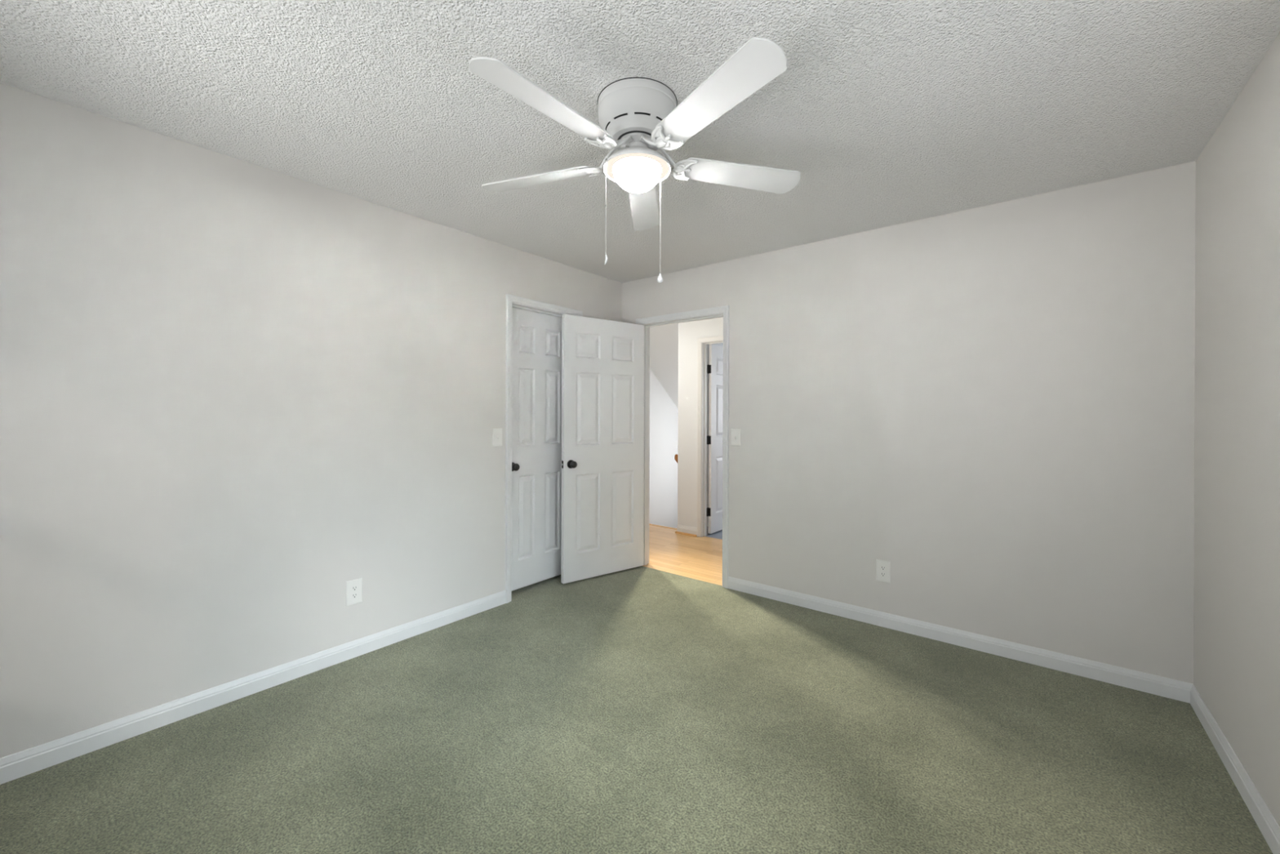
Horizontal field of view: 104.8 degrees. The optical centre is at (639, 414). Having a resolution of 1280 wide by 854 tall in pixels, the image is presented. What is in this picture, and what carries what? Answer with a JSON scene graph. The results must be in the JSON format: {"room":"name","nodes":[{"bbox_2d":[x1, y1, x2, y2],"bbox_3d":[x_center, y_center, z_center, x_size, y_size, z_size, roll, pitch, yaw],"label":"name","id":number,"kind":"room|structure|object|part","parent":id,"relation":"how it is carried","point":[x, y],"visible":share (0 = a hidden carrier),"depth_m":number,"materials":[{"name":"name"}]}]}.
{"room":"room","nodes":[
{"label":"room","id":0,"kind":"room"},
{"bbox_2d":[0,82,622,758],"bbox_3d":[-1.374,0.067,2.890,0.115,2.440,3.760,0,0,38],"label":"wall","id":1,"kind":"structure","parent":0,"point":[235,393],"depth_m":2.17,"materials":[{"name":"grey paint"}]},
{"bbox_2d":[0,590,506,784],"bbox_3d":[-1.328,1.244,2.852,0.012,0.086,3.760,0,0,38],"label":"baseboard","id":2,"kind":"structure","parent":1,"relation":"attached to","point":[15,766],"depth_m":2.16,"materials":[{"name":"white paint"}]},
{"bbox_2d":[346,577,362,606],"bbox_3d":[-1.516,0.942,2.617,0.008,0.130,0.080,0,0,38],"label":"wall outlet","id":3,"kind":"object","parent":1,"relation":"attached to","point":[353,587],"visible":1,"depth_m":2.61,"materials":[{"name":"white plastic"}]},
{"bbox_2d":[351,585,357,591],"bbox_3d":[-1.514,0.922,2.615,0.002,0.028,0.030,0,0,38],"label":"socket","id":4,"kind":"object","parent":3,"relation":"attached to","point":[354,588],"depth_m":2.61,"materials":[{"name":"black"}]},
{"bbox_2d":[351,592,357,598],"bbox_3d":[-1.514,0.961,2.616,0.002,0.028,0.030,0,0,38],"label":"socket","id":5,"kind":"object","parent":3,"relation":"attached to","point":[354,595],"depth_m":2.61,"materials":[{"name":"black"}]},
{"bbox_2d":[492,427,502,446],"bbox_3d":[-0.954,0.154,3.314,0.018,0.122,0.076,0,0,38],"label":"light switch","id":6,"kind":"object","parent":1,"relation":"attached to","point":[496,433],"visible":1,"depth_m":3.31,"materials":[{"name":"white plastic"}]},
{"bbox_2d":[511,307,561,591],"bbox_3d":[-0.772,0.247,3.715,0.159,2.022,0.610,0,0,38],"label":"door","id":7,"kind":"structure","parent":1,"relation":"in","point":[536,337],"depth_m":3.69,"materials":[{"name":"white paint"}]},
{"bbox_3d":[-0.884,0.373,3.491,0.056,0.052,0.052,0,0,38],"label":"knob","id":8,"kind":"part","parent":7,"relation":"part of","materials":[{"name":"black metal"}]},
{"bbox_2d":[505,293,582,603],"bbox_3d":[-0.734,0.233,3.684,0.133,2.110,0.720,0,0,38],"label":"door frame","id":9,"kind":"structure","parent":1,"relation":"attached to","point":[512,301],"depth_m":3.38,"materials":[{"name":"white paint"}]},
{"bbox_2d":[560,314,644,583],"bbox_3d":[-0.282,0.260,3.943,0.778,2.025,0.159,0,0,-37],"label":"door","id":10,"kind":"structure","parent":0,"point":[602,361],"depth_m":3.90,"materials":[{"name":"white paint"}]},
{"bbox_3d":[-0.504,0.377,3.711,0.052,0.052,0.056,0,0,-37],"label":"knob","id":11,"kind":"part","parent":10,"relation":"part of","materials":[{"name":"black metal"}]},
{"bbox_2d":[0,524,1272,853],"bbox_3d":[0.830,1.353,3.821,4.592,0.120,7.960,0,0,38],"label":"floor","id":12,"kind":"structure","parent":0,"point":[641,709],"depth_m":1.88,"materials":[{"name":"green carpet"}]},
{"bbox_2d":[648,523,676,529],"bbox_3d":[0.104,1.302,5.801,0.992,0.029,0.050,0,0,38],"label":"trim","id":13,"kind":"structure","parent":12,"relation":"attached to","point":[649,523],"depth_m":5.67,"materials":[{"name":"brown wood"}]},
{"bbox_2d":[0,0,1279,283],"bbox_3d":[0.004,-1.207,1.799,3.392,0.120,3.760,0,0,38],"label":"ceiling","id":14,"kind":"structure","parent":0,"point":[887,113],"depth_m":1.75,"materials":[{"name":"white paint"}]},
{"bbox_2d":[468,36,800,282],"bbox_3d":[-0.044,-0.829,1.786,1.290,0.637,1.248,0,0,38],"label":"ceiling fan","id":15,"kind":"object","parent":14,"relation":"hanging from","point":[640,117],"visible":1,"depth_m":1.71,"materials":[{"name":"white wood"}]},
{"bbox_3d":[-0.412,-0.941,1.977,0.494,0.036,0.131,0,0,21],"label":"blade","id":16,"kind":"part","parent":15,"relation":"part of","materials":[{"name":"white wood"}]},
{"bbox_3d":[-0.286,-0.940,1.498,0.131,0.036,0.495,0,0,38],"label":"blade","id":17,"kind":"part","parent":15,"relation":"part of","materials":[{"name":"white wood"}]},
{"bbox_3d":[-0.010,-1.066,1.825,0.200,0.122,0.200,0,0,38],"label":"motor","id":18,"kind":"part","parent":15,"relation":"part of","materials":[{"name":"grey metal"}]},
{"bbox_3d":[0.020,-0.940,2.254,0.131,0.036,0.494,0,0,4],"label":"blade","id":19,"kind":"part","parent":15,"relation":"part of","materials":[{"name":"white wood"}]},
{"bbox_3d":[0.079,-0.729,1.910,0.002,0.364,0.002,0,0,38],"label":"pull chain","id":20,"kind":"part","parent":15,"relation":"part of","materials":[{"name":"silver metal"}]},
{"bbox_3d":[0.221,-0.938,1.465,0.131,0.036,0.494,0,0,-33],"label":"blade","id":21,"kind":"part","parent":15,"relation":"part of","materials":[{"name":"white wood"}]},
{"bbox_3d":[0.402,-0.938,1.942,0.494,0.036,0.131,0,0,-16],"label":"blade","id":22,"kind":"part","parent":15,"relation":"part of","materials":[{"name":"white wood"}]},
{"bbox_2d":[648,368,678,528],"bbox_3d":[0.538,1.368,7.227,0.100,5.040,5.185,0,0,38],"label":"wall","id":23,"kind":"structure","parent":0,"point":[664,413],"depth_m":6.86,"materials":[{"name":"white paint"}]},
{"bbox_2d":[649,323,678,408],"bbox_3d":[1.309,0.330,7.316,0.992,3.201,3.890,0,0,38],"label":"ceiling","id":24,"kind":"structure","parent":0,"point":[664,339],"depth_m":6.30,"materials":[{"name":"white paint"}]},
{"bbox_2d":[677,317,723,537],"bbox_3d":[1.708,0.125,4.438,3.208,2.540,0.115,0,0,38],"label":"wall","id":25,"kind":"structure","parent":0,"point":[689,332],"depth_m":5.30,"materials":[{"name":"white paint"}]},
{"bbox_2d":[675,530,696,537],"bbox_3d":[0.492,1.284,5.300,0.269,0.018,0.018,0,0,38],"label":"trim","id":26,"kind":"structure","parent":25,"relation":"attached to","point":[676,531],"depth_m":5.29,"materials":[{"name":"brown wood"}]},
{"bbox_2d":[676,524,697,534],"bbox_3d":[1.665,1.252,4.389,3.208,0.086,0.012,0,0,38],"label":"baseboard","id":27,"kind":"structure","parent":25,"relation":"attached to","point":[691,530],"depth_m":5.30,"materials":[{"name":"white paint"}]},
{"bbox_2d":[706,344,723,533],"bbox_3d":[0.970,0.263,5.559,0.159,2.025,0.797,0,0,38],"label":"door","id":28,"kind":"structure","parent":25,"relation":"in","point":[715,366],"depth_m":5.34,"materials":[{"name":"white paint"}]},
{"bbox_2d":[696,335,723,537],"bbox_3d":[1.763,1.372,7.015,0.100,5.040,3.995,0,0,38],"label":"door frame","id":29,"kind":"structure","parent":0,"point":[721,344],"depth_m":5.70,"materials":[{"name":"white paint"}]},
{"bbox_2d":[674,453,677,462],"bbox_3d":[0.978,1.187,6.180,0.093,1.488,1.800,0,0,38],"label":"handrail","id":30,"kind":"object","parent":29,"relation":"attached to","point":[676,455],"visible":0.07,"depth_m":5.49,"materials":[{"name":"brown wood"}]},
{"bbox_2d":[622,160,1195,684],"bbox_3d":[1.204,0.075,3.319,3.622,2.440,0.115,0,0,38],"label":"wall","id":31,"kind":"structure","parent":0,"point":[993,405],"depth_m":2.71,"materials":[{"name":"grey paint"}]},
{"bbox_2d":[635,305,728,588],"bbox_3d":[0.352,0.240,3.994,0.883,2.102,0.151,0,0,38],"label":"door frame","id":32,"kind":"structure","parent":31,"relation":"attached to","point":[722,311],"depth_m":3.85,"materials":[{"name":"white paint"}]},
{"bbox_2d":[730,428,740,445],"bbox_3d":[0.701,0.169,3.632,0.076,0.122,0.018,0,0,38],"label":"light switch","id":33,"kind":"object","parent":31,"relation":"attached to","point":[735,433],"visible":1,"depth_m":3.63,"materials":[{"name":"white plastic"}]},
{"bbox_2d":[875,559,890,582],"bbox_3d":[1.487,0.958,3.015,0.080,0.130,0.008,0,0,38],"label":"wall outlet","id":34,"kind":"object","parent":31,"relation":"attached to","point":[882,567],"visible":1,"depth_m":3.01,"materials":[{"name":"white plastic"}]},
{"bbox_2d":[880,565,885,570],"bbox_3d":[1.485,0.938,3.013,0.030,0.028,0.002,0,0,38],"label":"socket","id":35,"kind":"object","parent":34,"relation":"attached to","point":[882,567],"depth_m":3.01,"materials":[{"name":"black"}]},
{"bbox_2d":[727,576,1193,702],"bbox_3d":[1.165,1.252,3.267,3.380,0.086,0.012,0,0,38],"label":"baseboard","id":36,"kind":"structure","parent":31,"relation":"attached to","point":[1167,687],"depth_m":2.69,"materials":[{"name":"white paint"}]},
{"bbox_2d":[1193,31,1279,826],"bbox_3d":[1.374,0.078,0.711,0.115,2.440,3.760,0,0,38],"label":"wall","id":37,"kind":"structure","parent":0,"point":[1237,575],"depth_m":1.71,"materials":[{"name":"grey paint"}]},
{"bbox_2d":[1190,684,1279,853],"bbox_3d":[1.317,1.255,0.748,0.012,0.086,3.748,0,0,38],"label":"baseboard","id":38,"kind":"structure","parent":37,"relation":"attached to","point":[1258,808],"depth_m":1.71,"materials":[{"name":"white paint"}]}
]}

